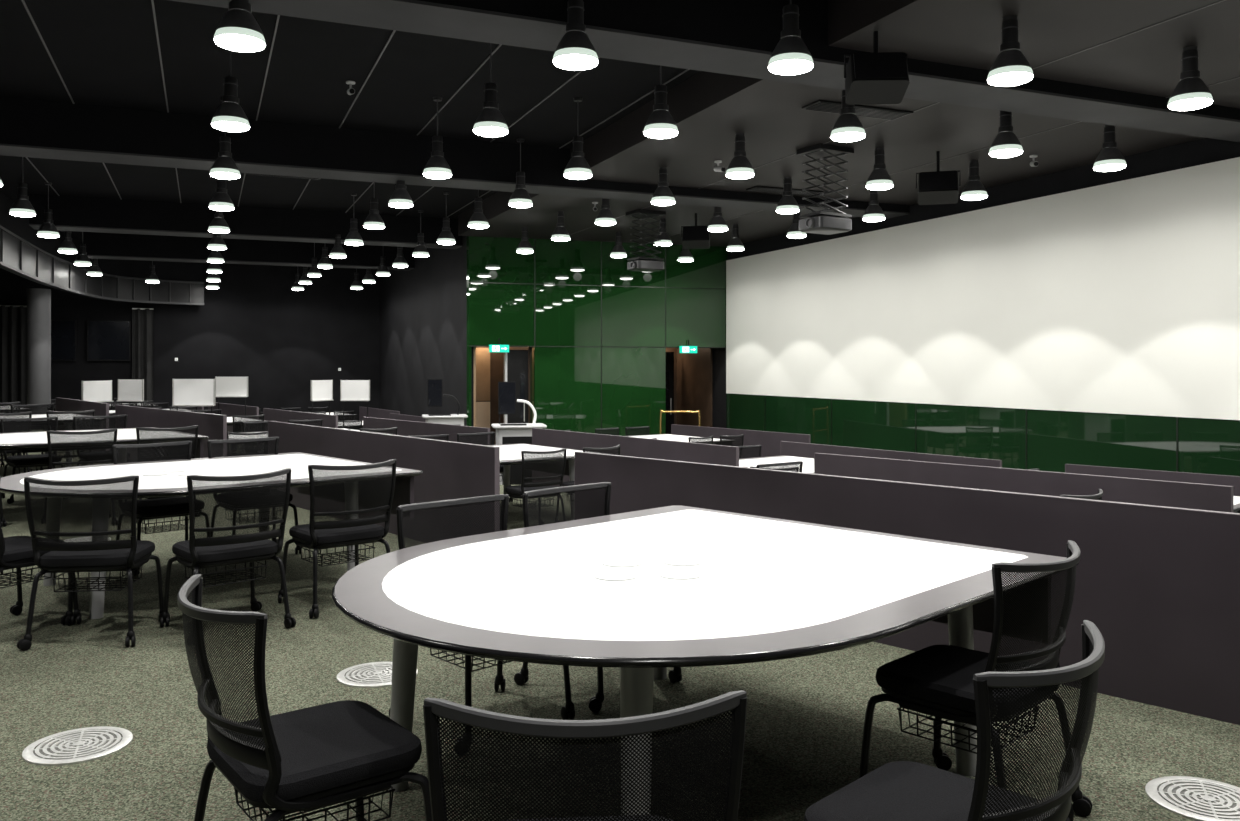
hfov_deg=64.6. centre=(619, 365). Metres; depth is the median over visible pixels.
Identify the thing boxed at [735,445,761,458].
chair
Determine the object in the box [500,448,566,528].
chair
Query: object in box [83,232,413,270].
ceiling beam
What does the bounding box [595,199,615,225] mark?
pendant lamp
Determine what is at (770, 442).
divider panel
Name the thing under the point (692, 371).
doorway
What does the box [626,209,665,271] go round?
projector
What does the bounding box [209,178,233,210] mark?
pendant lamp
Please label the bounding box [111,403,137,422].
chair
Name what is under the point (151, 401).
chair
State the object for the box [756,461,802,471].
chair
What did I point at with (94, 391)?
whiteboard
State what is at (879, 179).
pendant lamp
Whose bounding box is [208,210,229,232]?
pendant lamp
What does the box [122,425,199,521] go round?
chair
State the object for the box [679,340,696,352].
exit sign
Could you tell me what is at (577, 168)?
pendant lamp
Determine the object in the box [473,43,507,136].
pendant lamp
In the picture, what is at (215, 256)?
pendant lamp
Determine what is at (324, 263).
pendant lamp
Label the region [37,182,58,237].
pendant lamp
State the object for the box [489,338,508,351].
exit sign
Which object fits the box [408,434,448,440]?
chair
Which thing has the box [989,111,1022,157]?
pendant lamp
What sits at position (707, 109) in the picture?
ceiling soffit
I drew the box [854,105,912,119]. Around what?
ceiling vent
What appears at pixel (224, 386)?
whiteboard
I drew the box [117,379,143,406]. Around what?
whiteboard
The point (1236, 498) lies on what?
table
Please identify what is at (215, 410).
chair
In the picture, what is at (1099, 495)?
chair
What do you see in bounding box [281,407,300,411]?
chair
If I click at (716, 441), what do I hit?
table
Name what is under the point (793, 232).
pendant lamp
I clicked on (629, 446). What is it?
divider panel
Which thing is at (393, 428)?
chair
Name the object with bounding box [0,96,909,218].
ceiling beam
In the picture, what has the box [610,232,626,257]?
pendant lamp
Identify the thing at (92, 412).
chair
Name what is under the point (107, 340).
wall display
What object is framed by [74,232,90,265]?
pendant lamp
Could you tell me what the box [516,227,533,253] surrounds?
pendant lamp
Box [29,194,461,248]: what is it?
ceiling beam
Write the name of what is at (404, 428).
divider panel
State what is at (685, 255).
pendant lamp
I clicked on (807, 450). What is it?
divider panel
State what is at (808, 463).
table
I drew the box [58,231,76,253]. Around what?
pendant lamp
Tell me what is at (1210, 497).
divider panel
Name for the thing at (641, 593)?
table
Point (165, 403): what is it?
chair
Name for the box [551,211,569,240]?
pendant lamp
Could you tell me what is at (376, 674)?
floor vent
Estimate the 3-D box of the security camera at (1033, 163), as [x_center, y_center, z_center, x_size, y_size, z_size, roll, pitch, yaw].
[5.358,-2.648,12.671,0.100,0.162,0.182,0,0,7]
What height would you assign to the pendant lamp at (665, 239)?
0.516 m
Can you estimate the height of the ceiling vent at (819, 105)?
0.029 m
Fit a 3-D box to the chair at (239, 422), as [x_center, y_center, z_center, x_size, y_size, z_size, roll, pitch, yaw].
[-6.734,1.310,17.596,0.592,0.880,0.605,0,0,-39]
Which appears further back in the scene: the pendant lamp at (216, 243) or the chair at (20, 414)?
the pendant lamp at (216, 243)
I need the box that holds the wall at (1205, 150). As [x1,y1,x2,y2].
[712,138,1239,427]
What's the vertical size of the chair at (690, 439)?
0.880 m
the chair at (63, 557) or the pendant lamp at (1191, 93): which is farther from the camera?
the pendant lamp at (1191, 93)
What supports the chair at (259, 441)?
on the floor
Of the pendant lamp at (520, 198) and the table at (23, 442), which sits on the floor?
the table at (23, 442)
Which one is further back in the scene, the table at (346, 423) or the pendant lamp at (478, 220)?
the table at (346, 423)
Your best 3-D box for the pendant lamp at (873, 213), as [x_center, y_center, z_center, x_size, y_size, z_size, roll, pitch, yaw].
[3.882,-2.471,14.988,0.336,0.516,0.336,0,0,-23]
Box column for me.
[27,288,50,429]
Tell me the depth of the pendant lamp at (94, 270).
24.00 m
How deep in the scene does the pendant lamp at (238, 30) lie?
6.73 m
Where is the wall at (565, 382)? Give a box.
[467,236,726,435]
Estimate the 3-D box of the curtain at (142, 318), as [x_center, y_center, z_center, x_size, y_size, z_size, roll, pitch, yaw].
[-13.763,-0.120,28.265,0.551,3.100,0.132,0,0,-19]
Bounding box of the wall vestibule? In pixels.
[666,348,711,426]
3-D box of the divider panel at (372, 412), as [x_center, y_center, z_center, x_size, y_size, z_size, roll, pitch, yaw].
[-6.759,1.625,27.440,0.044,0.850,3.608,0,0,-31]
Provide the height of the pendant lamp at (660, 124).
0.946 m
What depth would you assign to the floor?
4.10 m
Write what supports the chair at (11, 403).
on the floor
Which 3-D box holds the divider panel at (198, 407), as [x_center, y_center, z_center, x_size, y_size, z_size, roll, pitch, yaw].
[-11.699,1.325,26.538,0.044,0.850,3.608,0,0,-35]
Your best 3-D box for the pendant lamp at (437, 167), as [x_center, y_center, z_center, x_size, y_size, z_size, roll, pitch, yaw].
[-2.149,-2.686,11.537,0.336,0.946,0.336,0,0,-23]
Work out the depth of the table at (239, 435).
12.91 m
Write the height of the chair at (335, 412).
0.880 m
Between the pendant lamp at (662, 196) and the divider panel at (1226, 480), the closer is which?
the divider panel at (1226, 480)
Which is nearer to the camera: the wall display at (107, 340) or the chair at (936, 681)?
the chair at (936, 681)
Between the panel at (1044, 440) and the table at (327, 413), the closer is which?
the panel at (1044, 440)
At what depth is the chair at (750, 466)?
11.32 m
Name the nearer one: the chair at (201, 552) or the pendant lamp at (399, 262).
the chair at (201, 552)
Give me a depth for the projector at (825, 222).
12.22 m
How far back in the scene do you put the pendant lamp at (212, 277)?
25.68 m
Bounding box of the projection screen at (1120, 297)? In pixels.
[726,157,1239,419]
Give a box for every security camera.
[346,81,354,94]
[592,202,597,210]
[714,160,724,171]
[1029,155,1038,166]
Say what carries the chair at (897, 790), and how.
on the floor
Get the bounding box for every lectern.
[422,379,467,425]
[491,382,546,484]
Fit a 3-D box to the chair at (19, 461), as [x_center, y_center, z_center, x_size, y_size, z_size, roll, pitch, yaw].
[-6.405,1.010,10.703,0.592,0.880,0.605,0,0,-42]
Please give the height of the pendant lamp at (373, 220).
0.946 m
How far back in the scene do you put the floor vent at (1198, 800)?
3.27 m
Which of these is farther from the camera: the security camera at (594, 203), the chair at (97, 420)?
the security camera at (594, 203)
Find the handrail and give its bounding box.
[660,410,700,433]
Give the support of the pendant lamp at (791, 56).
hanging from the ceiling
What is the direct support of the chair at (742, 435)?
on the floor
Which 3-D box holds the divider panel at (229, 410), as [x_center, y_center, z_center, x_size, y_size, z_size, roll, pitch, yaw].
[-9.138,1.325,23.063,0.043,0.850,4.008,0,0,-37]
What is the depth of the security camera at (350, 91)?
10.85 m
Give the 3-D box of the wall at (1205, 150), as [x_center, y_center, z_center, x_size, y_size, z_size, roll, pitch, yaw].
[6.801,-0.555,12.425,0.150,5.210,23.560,0,0,-23]
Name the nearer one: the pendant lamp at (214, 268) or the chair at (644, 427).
the chair at (644, 427)
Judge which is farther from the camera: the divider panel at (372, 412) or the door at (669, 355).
the divider panel at (372, 412)
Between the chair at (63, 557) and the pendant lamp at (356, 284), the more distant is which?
the pendant lamp at (356, 284)
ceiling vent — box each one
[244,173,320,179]
[746,186,782,193]
[792,189,822,195]
[802,100,841,113]
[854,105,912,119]
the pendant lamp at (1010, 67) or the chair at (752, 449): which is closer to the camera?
the pendant lamp at (1010, 67)
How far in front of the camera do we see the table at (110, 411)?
22.24 m
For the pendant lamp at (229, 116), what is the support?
hanging from the ceiling
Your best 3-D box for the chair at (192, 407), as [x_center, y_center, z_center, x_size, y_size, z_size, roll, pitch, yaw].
[-9.528,1.310,21.302,0.592,0.880,0.605,0,0,-35]
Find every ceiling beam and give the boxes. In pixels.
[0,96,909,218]
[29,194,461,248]
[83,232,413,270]
[170,0,1239,141]
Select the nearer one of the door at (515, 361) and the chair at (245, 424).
the chair at (245, 424)
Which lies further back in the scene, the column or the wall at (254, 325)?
the wall at (254, 325)
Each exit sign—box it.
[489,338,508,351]
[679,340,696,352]
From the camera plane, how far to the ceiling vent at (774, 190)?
15.02 m
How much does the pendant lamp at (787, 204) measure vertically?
0.516 m
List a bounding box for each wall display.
[51,320,75,360]
[87,320,130,360]
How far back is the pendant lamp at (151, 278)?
26.12 m
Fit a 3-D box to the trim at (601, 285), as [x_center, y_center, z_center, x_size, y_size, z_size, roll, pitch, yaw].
[-0.360,-0.550,21.527,5.922,5.200,0.006,0,0,-18]
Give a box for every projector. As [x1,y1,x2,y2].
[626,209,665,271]
[796,143,853,234]
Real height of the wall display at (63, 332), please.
1.150 m
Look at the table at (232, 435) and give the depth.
14.45 m
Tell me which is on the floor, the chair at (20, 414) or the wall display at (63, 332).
the chair at (20, 414)
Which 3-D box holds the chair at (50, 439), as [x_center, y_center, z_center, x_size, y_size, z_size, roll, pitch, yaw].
[-4.929,1.010,8.941,0.592,0.880,0.605,0,0,-36]
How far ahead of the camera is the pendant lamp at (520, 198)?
13.58 m
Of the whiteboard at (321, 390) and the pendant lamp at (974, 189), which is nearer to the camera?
the pendant lamp at (974, 189)
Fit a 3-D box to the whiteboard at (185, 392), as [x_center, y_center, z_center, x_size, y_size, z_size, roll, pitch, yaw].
[-6.898,0.975,15.886,0.680,1.539,0.440,0,0,-1]
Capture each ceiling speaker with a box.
[681,213,710,248]
[844,31,909,104]
[916,151,960,204]
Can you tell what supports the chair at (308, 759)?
on the floor
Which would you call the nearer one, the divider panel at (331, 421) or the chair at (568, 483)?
the chair at (568, 483)
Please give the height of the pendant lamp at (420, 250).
0.946 m
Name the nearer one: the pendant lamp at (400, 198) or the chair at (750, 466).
the chair at (750, 466)
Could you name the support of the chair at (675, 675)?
on the floor
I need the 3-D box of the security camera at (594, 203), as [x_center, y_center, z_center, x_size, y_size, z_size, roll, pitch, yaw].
[-0.414,-2.648,16.302,0.100,0.162,0.182,0,0,-3]
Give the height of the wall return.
5.210 m
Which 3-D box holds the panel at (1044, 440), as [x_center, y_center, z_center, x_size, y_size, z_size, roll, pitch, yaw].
[6.878,1.339,11.989,0.044,1.418,22.658,0,0,-23]
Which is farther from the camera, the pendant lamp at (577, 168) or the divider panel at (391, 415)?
the divider panel at (391, 415)
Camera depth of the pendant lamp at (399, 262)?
21.96 m
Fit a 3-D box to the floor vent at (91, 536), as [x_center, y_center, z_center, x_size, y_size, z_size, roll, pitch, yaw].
[-4.423,1.444,8.117,0.370,0.011,0.370,0,0,-23]
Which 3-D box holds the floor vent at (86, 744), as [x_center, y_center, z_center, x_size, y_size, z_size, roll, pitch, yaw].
[-2.066,1.444,3.740,0.370,0.011,0.370,0,0,-23]
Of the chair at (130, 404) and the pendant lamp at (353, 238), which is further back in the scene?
the chair at (130, 404)
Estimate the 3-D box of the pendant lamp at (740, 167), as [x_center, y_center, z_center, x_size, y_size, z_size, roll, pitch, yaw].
[1.413,-2.471,11.540,0.336,0.516,0.336,0,0,-23]
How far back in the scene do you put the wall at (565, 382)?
21.44 m
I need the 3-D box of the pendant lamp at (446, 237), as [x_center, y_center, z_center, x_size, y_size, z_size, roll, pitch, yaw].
[-3.165,-2.686,17.847,0.336,0.946,0.336,0,0,-23]
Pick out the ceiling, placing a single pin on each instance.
(104, 52)
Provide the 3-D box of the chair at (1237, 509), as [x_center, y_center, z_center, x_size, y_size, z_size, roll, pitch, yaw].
[4.846,1.610,8.285,0.592,0.880,0.605,0,0,-9]
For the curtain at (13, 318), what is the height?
3.100 m
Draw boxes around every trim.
[21,0,689,216]
[469,239,725,431]
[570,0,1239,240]
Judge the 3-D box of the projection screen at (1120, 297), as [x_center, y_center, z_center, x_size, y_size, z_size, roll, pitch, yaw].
[6.099,-0.892,13.820,0.048,3.035,18.678,0,0,-23]
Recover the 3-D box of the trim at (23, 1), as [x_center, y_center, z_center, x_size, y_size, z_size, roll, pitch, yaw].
[-4.539,-3.154,13.598,7.226,0.011,34.580,0,0,-23]
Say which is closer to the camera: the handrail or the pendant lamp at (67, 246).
the pendant lamp at (67, 246)
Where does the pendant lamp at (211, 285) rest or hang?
hanging from the ceiling
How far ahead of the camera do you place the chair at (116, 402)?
24.14 m
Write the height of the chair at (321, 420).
0.880 m
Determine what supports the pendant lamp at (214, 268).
hanging from the ceiling
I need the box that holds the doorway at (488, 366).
[474,347,529,444]
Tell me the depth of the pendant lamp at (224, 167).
11.49 m
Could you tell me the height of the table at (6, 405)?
0.742 m
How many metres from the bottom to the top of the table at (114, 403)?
0.742 m
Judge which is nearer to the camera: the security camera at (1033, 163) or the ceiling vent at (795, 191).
the security camera at (1033, 163)
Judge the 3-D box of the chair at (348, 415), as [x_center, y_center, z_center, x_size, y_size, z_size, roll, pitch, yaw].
[-6.569,1.610,23.566,0.592,0.880,0.605,0,0,-27]
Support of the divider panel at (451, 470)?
on the floor
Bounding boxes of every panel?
[56,397,108,451]
[115,405,226,460]
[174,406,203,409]
[208,402,258,431]
[263,408,337,427]
[268,421,499,542]
[359,407,399,429]
[363,417,489,444]
[389,413,425,421]
[532,428,738,486]
[575,452,1239,724]
[671,424,810,458]
[727,394,1239,475]
[781,441,1001,467]
[814,453,1233,512]
[1065,464,1239,495]
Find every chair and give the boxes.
[0,402,21,454]
[0,412,31,472]
[0,417,62,503]
[0,478,81,624]
[0,492,6,526]
[11,404,53,455]
[17,476,169,650]
[40,410,94,469]
[41,429,117,528]
[73,415,130,465]
[100,401,120,425]
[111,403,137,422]
[112,441,209,575]
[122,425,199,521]
[129,400,152,407]
[143,402,168,408]
[160,468,295,644]
[169,406,196,411]
[178,574,431,820]
[191,409,221,414]
[207,437,301,553]
[227,414,263,449]
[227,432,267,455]
[242,421,267,452]
[278,459,396,618]
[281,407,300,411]
[288,419,322,426]
[308,407,327,411]
[334,411,353,420]
[334,414,356,420]
[338,420,361,429]
[360,427,396,434]
[389,494,574,755]
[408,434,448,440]
[423,690,746,820]
[457,432,512,501]
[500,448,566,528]
[514,482,681,711]
[555,445,619,521]
[595,428,618,435]
[625,426,649,435]
[688,436,712,443]
[720,434,743,458]
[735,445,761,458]
[750,466,798,471]
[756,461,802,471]
[804,620,1104,820]
[859,540,1091,816]
[1060,489,1102,499]
[1234,507,1239,512]
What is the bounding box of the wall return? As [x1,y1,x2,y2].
[380,236,473,426]
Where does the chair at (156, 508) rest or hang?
on the floor
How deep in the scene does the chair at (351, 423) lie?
21.04 m
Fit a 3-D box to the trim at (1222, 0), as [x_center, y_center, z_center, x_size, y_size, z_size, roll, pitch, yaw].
[4.109,-2.727,10.794,2.012,0.005,22.660,0,0,-23]
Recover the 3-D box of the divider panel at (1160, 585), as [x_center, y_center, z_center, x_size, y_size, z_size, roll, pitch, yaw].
[1.272,1.025,5.244,0.045,0.850,4.508,0,0,-44]
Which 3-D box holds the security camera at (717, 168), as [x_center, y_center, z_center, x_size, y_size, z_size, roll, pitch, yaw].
[1.325,-2.648,13.019,0.100,0.162,0.182,0,0,-33]
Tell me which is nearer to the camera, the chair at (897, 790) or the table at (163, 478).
the chair at (897, 790)
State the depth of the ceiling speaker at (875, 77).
7.86 m
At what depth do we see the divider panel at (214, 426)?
13.10 m
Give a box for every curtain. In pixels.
[0,305,26,405]
[132,308,152,402]
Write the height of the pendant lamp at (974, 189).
0.516 m
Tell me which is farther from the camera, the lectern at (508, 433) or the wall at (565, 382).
the wall at (565, 382)
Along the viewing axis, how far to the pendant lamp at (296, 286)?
28.61 m
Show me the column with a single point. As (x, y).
(38, 299)
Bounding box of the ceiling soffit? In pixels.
[458,0,1239,246]
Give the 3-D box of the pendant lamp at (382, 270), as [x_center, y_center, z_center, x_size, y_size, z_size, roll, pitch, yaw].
[-5.834,-2.686,24.135,0.336,0.946,0.336,0,0,-23]
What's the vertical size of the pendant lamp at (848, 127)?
0.516 m
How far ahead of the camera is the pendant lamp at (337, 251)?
20.04 m
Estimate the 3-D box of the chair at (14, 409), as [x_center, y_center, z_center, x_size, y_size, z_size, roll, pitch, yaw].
[-8.665,1.010,14.507,0.592,0.880,0.605,0,0,-38]
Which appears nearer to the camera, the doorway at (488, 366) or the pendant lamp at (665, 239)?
the pendant lamp at (665, 239)
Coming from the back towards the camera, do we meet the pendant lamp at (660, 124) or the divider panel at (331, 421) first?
the divider panel at (331, 421)
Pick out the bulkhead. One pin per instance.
(23, 253)
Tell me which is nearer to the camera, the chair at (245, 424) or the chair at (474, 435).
the chair at (474, 435)
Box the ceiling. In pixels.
[0,0,699,240]
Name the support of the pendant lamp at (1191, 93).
hanging from the ceiling
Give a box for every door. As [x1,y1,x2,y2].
[504,350,527,423]
[666,352,673,433]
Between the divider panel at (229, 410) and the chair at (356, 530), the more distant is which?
the divider panel at (229, 410)
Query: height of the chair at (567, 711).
0.880 m
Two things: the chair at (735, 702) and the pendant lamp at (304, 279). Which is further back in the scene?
the pendant lamp at (304, 279)
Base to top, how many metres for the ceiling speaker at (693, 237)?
0.622 m
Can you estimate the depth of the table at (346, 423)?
21.95 m
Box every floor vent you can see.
[22,726,132,765]
[65,536,110,541]
[337,662,417,687]
[1145,776,1239,820]
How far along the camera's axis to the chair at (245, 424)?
15.45 m
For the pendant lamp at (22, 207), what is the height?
0.946 m
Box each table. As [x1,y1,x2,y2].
[0,405,31,454]
[0,414,104,466]
[0,427,208,460]
[0,452,422,618]
[55,403,158,409]
[109,408,202,415]
[227,417,266,451]
[228,428,397,452]
[319,412,357,420]
[332,505,1078,814]
[338,420,362,429]
[487,443,613,519]
[627,434,734,445]
[739,455,813,472]
[1234,496,1239,512]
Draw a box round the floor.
[0,430,1239,820]
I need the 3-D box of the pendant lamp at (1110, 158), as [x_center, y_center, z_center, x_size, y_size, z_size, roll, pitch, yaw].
[5.539,-2.471,11.085,0.336,0.516,0.336,0,0,-23]
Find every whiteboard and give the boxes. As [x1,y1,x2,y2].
[81,380,113,403]
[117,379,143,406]
[172,379,214,413]
[215,376,247,415]
[311,380,333,414]
[340,380,369,427]
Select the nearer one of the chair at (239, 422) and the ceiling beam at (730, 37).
the ceiling beam at (730, 37)
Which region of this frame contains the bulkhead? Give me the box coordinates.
[0,192,203,304]
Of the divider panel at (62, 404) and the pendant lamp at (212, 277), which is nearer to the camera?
the divider panel at (62, 404)
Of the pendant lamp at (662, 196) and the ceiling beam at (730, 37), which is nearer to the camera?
the ceiling beam at (730, 37)
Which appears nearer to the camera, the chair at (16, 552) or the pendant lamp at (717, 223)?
the chair at (16, 552)
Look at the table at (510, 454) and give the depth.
11.71 m
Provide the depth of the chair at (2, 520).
8.83 m
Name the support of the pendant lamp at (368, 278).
hanging from the ceiling
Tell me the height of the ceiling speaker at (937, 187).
0.652 m
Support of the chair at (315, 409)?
on the floor
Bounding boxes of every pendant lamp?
[9,157,35,216]
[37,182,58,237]
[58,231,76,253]
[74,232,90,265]
[87,259,101,275]
[145,261,158,282]
[206,282,218,288]
[207,250,223,262]
[207,263,221,273]
[207,273,219,281]
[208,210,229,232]
[208,233,226,249]
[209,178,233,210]
[210,97,239,179]
[211,50,249,131]
[214,0,265,51]
[292,274,303,290]
[299,267,311,283]
[307,243,320,276]
[317,247,332,268]
[329,234,345,257]
[344,193,362,245]
[351,269,362,289]
[362,269,374,282]
[364,182,384,228]
[376,256,389,275]
[389,180,412,207]
[392,247,407,267]
[412,210,428,256]
[423,96,451,178]
[437,192,455,244]
[468,190,488,228]
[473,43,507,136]
[508,138,532,207]
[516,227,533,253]
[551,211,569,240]
[553,0,597,69]
[564,97,591,179]
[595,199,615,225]
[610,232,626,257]
[643,66,677,138]
[651,167,674,205]
[654,218,671,245]
[678,248,693,261]
[708,207,727,231]
[726,133,753,178]
[727,224,743,250]
[768,0,812,74]
[776,177,798,213]
[787,213,805,237]
[830,90,865,141]
[863,190,884,221]
[866,147,892,189]
[961,160,986,199]
[987,15,1032,86]
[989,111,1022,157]
[1093,124,1125,171]
[1168,46,1212,110]
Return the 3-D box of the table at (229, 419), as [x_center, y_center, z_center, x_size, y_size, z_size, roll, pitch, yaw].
[-7.971,1.379,18.098,2.330,0.742,2.000,0,0,-38]
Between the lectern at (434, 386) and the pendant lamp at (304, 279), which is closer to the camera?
the lectern at (434, 386)
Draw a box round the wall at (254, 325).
[0,263,379,425]
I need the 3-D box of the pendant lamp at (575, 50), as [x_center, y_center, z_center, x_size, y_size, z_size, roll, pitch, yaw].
[-0.328,-2.686,7.248,0.336,0.946,0.336,0,0,-23]
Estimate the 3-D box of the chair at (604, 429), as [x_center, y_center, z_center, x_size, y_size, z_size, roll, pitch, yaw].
[-0.126,1.610,18.306,0.592,0.880,0.605,0,0,-37]
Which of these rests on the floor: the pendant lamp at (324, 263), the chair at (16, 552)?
the chair at (16, 552)
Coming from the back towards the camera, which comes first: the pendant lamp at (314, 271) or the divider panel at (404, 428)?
the pendant lamp at (314, 271)

